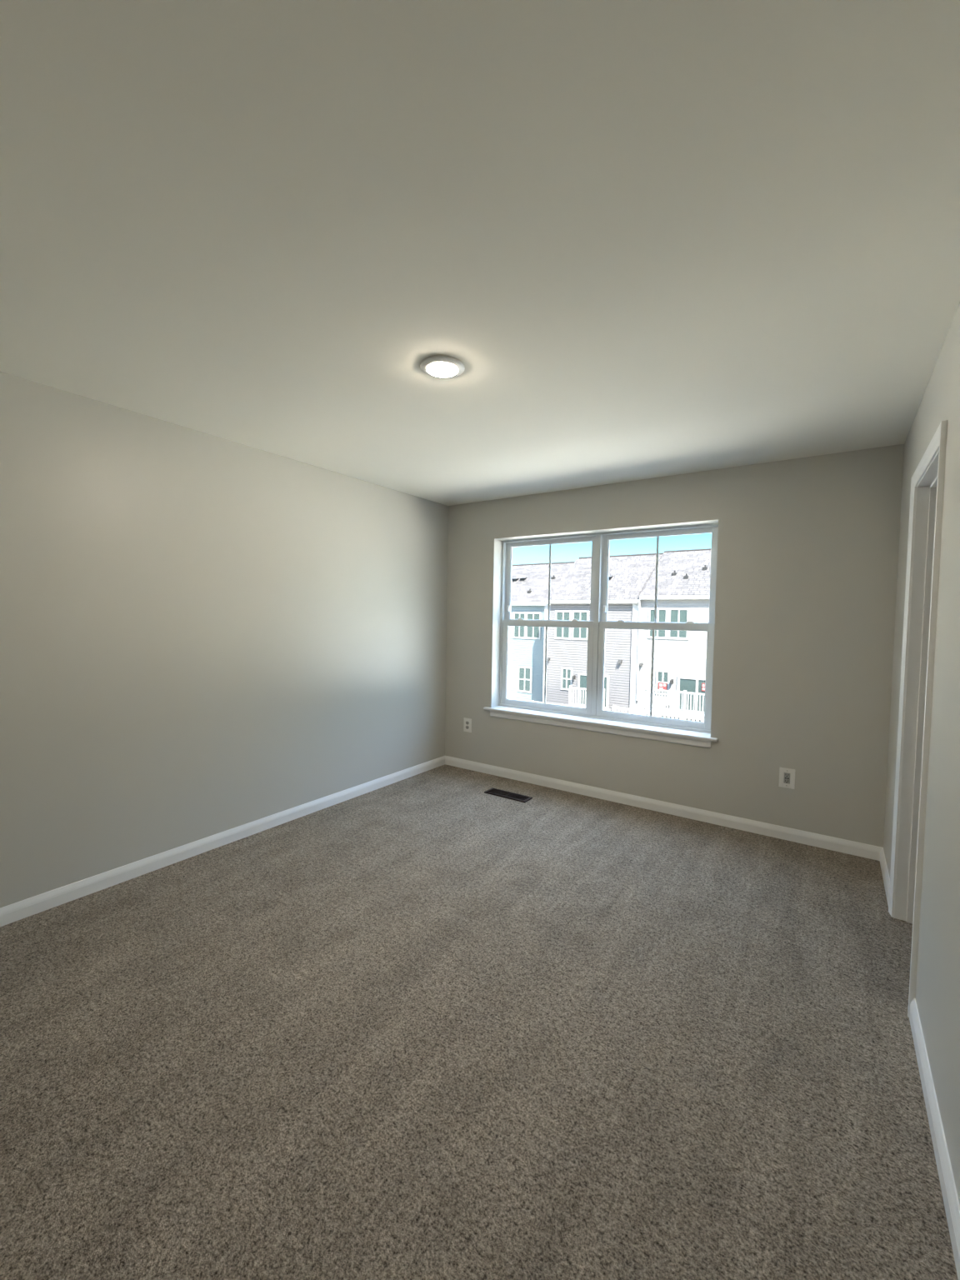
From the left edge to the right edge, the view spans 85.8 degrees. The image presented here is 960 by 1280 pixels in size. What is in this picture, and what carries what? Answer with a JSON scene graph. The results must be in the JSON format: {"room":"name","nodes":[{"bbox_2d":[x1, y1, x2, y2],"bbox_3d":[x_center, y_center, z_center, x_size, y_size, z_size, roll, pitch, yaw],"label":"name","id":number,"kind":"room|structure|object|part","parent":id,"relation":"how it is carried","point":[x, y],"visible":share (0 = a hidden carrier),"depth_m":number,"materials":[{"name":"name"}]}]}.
{"room":"empty bedroom","nodes":[
{"label":"empty bedroom","id":0,"kind":"room"},
{"bbox_2d":[0,371,448,907],"bbox_3d":[-1.575,0.023,3.186,0.150,2.440,4.670,3,3,34],"label":"wall","id":1,"kind":"structure","parent":0,"point":[202,635],"depth_m":2.90,"materials":[{"name":"grey paint"}]},
{"bbox_2d":[0,755,444,926],"bbox_3d":[-1.546,1.206,3.165,0.014,0.080,4.300,3,3,34],"label":"baseboard","id":2,"kind":"structure","parent":1,"relation":"attached to","point":[24,908],"depth_m":2.94,"materials":[{"name":"white paint"}]},
{"bbox_2d":[0,764,958,1279],"bbox_3d":[0.219,1.387,2.003,4.550,0.120,4.670,3,3,34],"label":"floor","id":3,"kind":"structure","parent":0,"point":[431,1024],"depth_m":1.65,"materials":[{"name":"carpet"}]},
{"bbox_2d":[484,787,532,802],"bbox_3d":[0.222,1.226,4.089,0.376,0.010,0.124,3,3,34],"label":"floor vent","id":4,"kind":"object","parent":3,"relation":"in","point":[496,792],"visible":1,"depth_m":4.08,"materials":[{"name":"black metal"}]},
{"bbox_2d":[0,0,959,505],"bbox_3d":[0.260,-1.170,1.886,4.550,0.120,4.670,3,3,34],"label":"ceiling","id":5,"kind":"structure","parent":0,"point":[648,238],"depth_m":1.35,"materials":[{"name":"white paint"}]},
{"bbox_2d":[420,355,464,378],"bbox_3d":[-0.155,-1.116,2.130,0.184,0.022,0.184,3,3,34],"label":"recessed light","id":6,"kind":"object","parent":5,"relation":"in","point":[441,367],"visible":1,"depth_m":2.10,"materials":[{"name":"white plastic"}]},
{"bbox_2d":[445,444,904,847],"bbox_3d":[1.518,0.046,3.764,4.300,2.440,0.220,3,3,34],"label":"wall","id":7,"kind":"structure","parent":0,"point":[808,547],"depth_m":3.41,"materials":[{"name":"grey paint"}]},
{"bbox_2d":[463,717,471,732],"bbox_3d":[-0.115,0.786,4.771,0.090,0.128,0.010,3,3,34],"label":"power outlet","id":8,"kind":"object","parent":7,"relation":"attached to","point":[467,722],"visible":1,"depth_m":4.77,"materials":[{"name":"white plastic"}]},
{"bbox_2d":[499,532,598,718],"bbox_3d":[0.585,-0.131,4.471,0.910,1.498,0.091,3,3,34],"label":"window","id":9,"kind":"structure","parent":7,"relation":"in","point":[507,545],"depth_m":4.46,"materials":[{"name":"white plastic"}]},
{"bbox_2d":[544,626,547,703],"bbox_3d":[0.569,0.218,4.471,0.017,0.666,0.004,3,3,34],"label":"grille","id":10,"kind":"object","parent":9,"relation":"attached to","point":[546,636],"depth_m":4.47,"materials":[{"name":"grey plastic"}]},
{"bbox_3d":[0.567,0.215,4.469,0.866,0.766,0.028,3,3,34],"label":"sash","id":11,"kind":"part","parent":9,"relation":"part of","materials":[{"name":"white plastic"}]},
{"bbox_2d":[547,544,551,619],"bbox_3d":[0.602,-0.499,4.470,0.017,0.653,0.004,3,3,34],"label":"grille","id":12,"kind":"object","parent":9,"relation":"attached to","point":[550,545],"depth_m":4.47,"materials":[{"name":"grey plastic"}]},
{"bbox_3d":[0.600,-0.491,4.468,0.866,0.739,0.028,3,3,34],"label":"sash","id":13,"kind":"part","parent":9,"relation":"part of","materials":[{"name":"white plastic"}]},
{"bbox_2d":[483,705,718,748],"bbox_3d":[0.878,0.676,4.161,1.935,0.078,0.186,3,3,34],"label":"window stool","id":14,"kind":"structure","parent":7,"relation":"attached to","point":[641,731],"depth_m":4.02,"materials":[{"name":"white paint"}]},
{"bbox_2d":[593,522,718,733],"bbox_3d":[1.335,-0.096,3.957,0.910,1.498,0.091,3,3,34],"label":"window","id":15,"kind":"structure","parent":7,"relation":"in","point":[602,622],"depth_m":3.96,"materials":[{"name":"white plastic"}]},
{"bbox_2d":[650,630,654,715],"bbox_3d":[1.320,0.253,3.957,0.017,0.666,0.004,3,3,34],"label":"grille","id":16,"kind":"object","parent":15,"relation":"attached to","point":[653,631],"depth_m":3.95,"materials":[{"name":"grey plastic"}]},
{"bbox_3d":[1.318,0.250,3.955,0.866,0.766,0.028,3,3,34],"label":"sash","id":17,"kind":"part","parent":15,"relation":"part of","materials":[{"name":"white plastic"}]},
{"bbox_2d":[654,536,659,621],"bbox_3d":[1.352,-0.464,3.956,0.017,0.653,0.004,3,3,34],"label":"grille","id":18,"kind":"object","parent":15,"relation":"attached to","point":[657,537],"depth_m":3.95,"materials":[{"name":"grey plastic"}]},
{"bbox_3d":[1.351,-0.456,3.954,0.866,0.739,0.028,3,3,34],"label":"sash","id":19,"kind":"part","parent":15,"relation":"part of","materials":[{"name":"white plastic"}]},
{"bbox_2d":[445,755,882,860],"bbox_3d":[1.026,1.208,4.001,3.310,0.080,0.014,3,3,34],"label":"baseboard","id":20,"kind":"structure","parent":7,"relation":"attached to","point":[852,847],"depth_m":3.68,"materials":[{"name":"white paint"}]},
{"bbox_2d":[778,767,794,789],"bbox_3d":[1.981,0.892,3.336,0.088,0.128,0.010,3,3,34],"label":"power outlet","id":21,"kind":"object","parent":7,"relation":"attached to","point":[787,775],"visible":1,"depth_m":3.33,"materials":[{"name":"white plastic"}]},
{"bbox_2d":[783,772,789,784],"bbox_3d":[1.982,0.892,3.337,0.034,0.067,0.008,3,3,34],"label":"receptacle","id":22,"kind":"object","parent":21,"relation":"attached to","point":[786,775],"depth_m":3.33,"materials":[{"name":"grey plastic"}]},
{"bbox_2d":[883,301,959,1204],"bbox_3d":[1.244,0.158,1.214,0.115,2.440,4.300,3,3,34],"label":"wall","id":23,"kind":"structure","parent":0,"point":[937,982],"depth_m":1.62,"materials":[{"name":"grey paint"}]},
{"bbox_2d":[888,420,947,1017],"bbox_3d":[1.842,0.295,2.112,0.132,2.102,0.830,3,3,34],"label":"door frame","id":24,"kind":"structure","parent":23,"relation":"in","point":[927,479],"depth_m":2.40,"materials":[{"name":"white paint"}]},
{"bbox_2d":[880,847,959,1279],"bbox_3d":[1.172,1.334,1.304,0.014,0.080,4.300,3,3,34],"label":"baseboard","id":25,"kind":"structure","parent":23,"relation":"attached to","point":[952,1205],"depth_m":1.40,"materials":[{"name":"white paint"}]},
{"label":"outside","id":26,"kind":"structure","parent":0,"visible":0},
{"bbox_3d":[29.614,5.351,57.820,170.000,0.200,119.200,3,3,34],"label":"ground","id":27,"kind":"structure","parent":26,"visible":0},
{"bbox_2d":[507,561,574,701],"bbox_3d":[3.497,0.395,34.671,7.090,10.985,8.360,3,3,34],"label":"townhouse","id":28,"kind":"structure","parent":27,"relation":"on","point":[529,582],"depth_m":30.63,"materials":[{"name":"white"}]},
{"bbox_3d":[2.339,-0.875,30.576,0.675,1.371,0.017,3,3,34],"label":"pane","id":29,"kind":"part","parent":28,"relation":"part of","materials":[{"name":"grey"}]},
{"bbox_3d":[2.639,2.320,30.481,0.747,1.330,0.017,3,3,34],"label":"pane","id":30,"kind":"part","parent":28,"relation":"part of","materials":[{"name":"grey"}]},
{"bbox_3d":[3.103,-0.839,30.053,0.787,1.371,0.017,3,3,34],"label":"pane","id":31,"kind":"part","parent":28,"relation":"part of","materials":[{"name":"grey"}]},
{"bbox_2d":[508,698,585,708],"bbox_3d":[3.405,4.732,26.767,5.140,3.040,0.140,3,3,34],"label":"fence","id":32,"kind":"object","parent":27,"relation":"on","point":[508,698],"visible":0.13,"depth_m":26.63,"materials":[{"name":"grey"}]},
{"bbox_2d":[568,685,610,710],"bbox_3d":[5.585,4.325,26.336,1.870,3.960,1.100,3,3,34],"label":"railing","id":33,"kind":"object","parent":27,"relation":"on","point":[571,687],"visible":0.42,"depth_m":26.12,"materials":[{"name":"white wood"}]},
{"bbox_3d":[4.587,4.306,26.426,0.120,3.960,0.120,3,3,34],"label":"post","id":34,"kind":"part","parent":33,"relation":"part of","materials":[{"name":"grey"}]},
{"bbox_3d":[5.325,3.301,25.885,1.750,0.080,0.060,3,3,34],"label":"rail","id":35,"kind":"part","parent":33,"relation":"part of","materials":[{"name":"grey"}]},
{"bbox_3d":[5.338,2.462,25.847,1.750,0.080,0.080,3,3,34],"label":"rail","id":36,"kind":"part","parent":33,"relation":"part of","materials":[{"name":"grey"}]},
{"bbox_3d":[6.030,4.373,25.438,0.120,3.960,0.120,3,3,34],"label":"post","id":37,"kind":"part","parent":33,"relation":"part of","materials":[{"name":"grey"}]},
{"bbox_2d":[542,552,663,714],"bbox_3d":[7.899,0.619,30.195,5.180,11.085,8.370,3,3,34],"label":"townhouse","id":38,"kind":"structure","parent":27,"relation":"on","point":[567,652],"depth_m":27.25,"materials":[{"name":"grey"}]},
{"bbox_3d":[4.446,-0.815,27.675,0.740,1.350,0.017,3,3,34],"label":"pane","id":39,"kind":"part","parent":38,"relation":"part of","materials":[{"name":"grey"}]},
{"bbox_3d":[4.640,2.073,27.643,0.460,1.030,0.017,3,3,34],"label":"pane","id":40,"kind":"part","parent":38,"relation":"part of","materials":[{"name":"grey"}]},
{"bbox_3d":[5.262,-0.776,27.116,0.740,1.350,0.017,3,3,34],"label":"pane","id":41,"kind":"part","parent":38,"relation":"part of","materials":[{"name":"grey"}]},
{"bbox_3d":[5.539,2.615,27.045,0.680,1.530,0.017,3,3,34],"label":"pane","id":42,"kind":"part","parent":38,"relation":"part of","materials":[{"name":"grey"}]},
{"bbox_3d":[6.190,2.646,26.599,0.680,1.530,0.017,3,3,34],"label":"pane","id":43,"kind":"part","parent":38,"relation":"part of","materials":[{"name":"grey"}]},
{"bbox_2d":[612,705,704,722],"bbox_3d":[8.562,4.839,22.260,5.940,3.400,0.140,3,3,34],"label":"fence","id":44,"kind":"object","parent":27,"relation":"on","point":[657,713],"visible":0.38,"depth_m":22.66,"materials":[{"name":"grey wood"}]},
{"bbox_3d":[6.171,4.726,23.898,0.140,3.400,0.140,3,3,34],"label":"post","id":45,"kind":"part","parent":44,"relation":"part of","materials":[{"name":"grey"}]},
{"bbox_3d":[7.765,4.801,22.806,0.140,3.400,0.140,3,3,34],"label":"post","id":46,"kind":"part","parent":44,"relation":"part of","materials":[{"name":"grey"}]},
{"bbox_2d":[641,686,704,719],"bbox_3d":[9.450,4.363,23.569,3.870,4.260,1.210,3,3,34],"label":"deck","id":47,"kind":"object","parent":27,"relation":"on","point":[683,707],"visible":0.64,"depth_m":23.34,"materials":[{"name":"grey wood"}]},
{"bbox_3d":[7.596,4.306,24.179,0.120,4.260,0.120,3,3,34],"label":"post","id":48,"kind":"part","parent":47,"relation":"part of","materials":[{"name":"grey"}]},
{"bbox_3d":[9.181,3.181,23.051,3.800,0.100,0.060,3,3,34],"label":"rail","id":49,"kind":"part","parent":47,"relation":"part of","materials":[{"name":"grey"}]},
{"bbox_3d":[9.195,2.352,23.013,3.800,0.080,0.080,3,3,34],"label":"rail","id":50,"kind":"part","parent":47,"relation":"part of","materials":[{"name":"grey wood"}]},
{"bbox_3d":[9.113,4.377,23.140,0.120,4.260,0.120,3,3,34],"label":"post","id":51,"kind":"part","parent":47,"relation":"part of","materials":[{"name":"grey wood"}]},
{"bbox_2d":[636,548,710,721],"bbox_3d":[12.822,0.808,26.774,6.785,11.175,8.530,3,3,34],"label":"townhouse","id":52,"kind":"structure","parent":27,"relation":"on","point":[683,580],"depth_m":24.64,"materials":[{"name":"white"}]},
{"bbox_3d":[8.540,-0.804,24.817,0.720,1.280,0.017,3,3,34],"label":"pane","id":53,"kind":"part","parent":52,"relation":"part of","materials":[{"name":"grey"}]},
{"bbox_2d":[658,682,666,689],"bbox_3d":[8.739,2.245,24.749,0.400,0.400,0.008,3,3,34],"label":"sign","id":54,"kind":"object","parent":52,"relation":"attached to","point":[662,686],"visible":0.86,"depth_m":24.74,"materials":[{"name":"red"}]},
{"bbox_3d":[8.760,2.030,24.765,0.460,0.990,0.017,3,3,34],"label":"pane","id":55,"kind":"part","parent":52,"relation":"part of","materials":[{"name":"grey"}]},
{"bbox_3d":[9.332,-0.767,24.275,0.740,1.280,0.017,3,3,34],"label":"pane","id":56,"kind":"part","parent":52,"relation":"part of","materials":[{"name":"grey"}]},
{"bbox_2d":[683,573,689,579],"bbox_3d":[10.107,-3.108,25.298,0.200,0.270,0.320,3,3,34],"label":"roof vent","id":57,"kind":"object","parent":52,"relation":"attached to","point":[686,576],"depth_m":25.21,"materials":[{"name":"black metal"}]},
{"bbox_3d":[9.694,2.543,24.141,0.705,1.450,0.017,3,3,34],"label":"pane","id":58,"kind":"part","parent":52,"relation":"part of","materials":[{"name":"grey"}]},
{"bbox_3d":[10.366,2.575,23.681,0.705,1.450,0.017,3,3,34],"label":"pane","id":59,"kind":"part","parent":52,"relation":"part of","materials":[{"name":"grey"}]},
{"bbox_2d":[701,683,704,690],"bbox_3d":[10.283,2.163,23.687,0.220,0.370,0.008,3,3,34],"label":"sign","id":60,"kind":"object","parent":52,"relation":"attached to","point":[702,684],"visible":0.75,"depth_m":23.71,"materials":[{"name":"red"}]}
]}

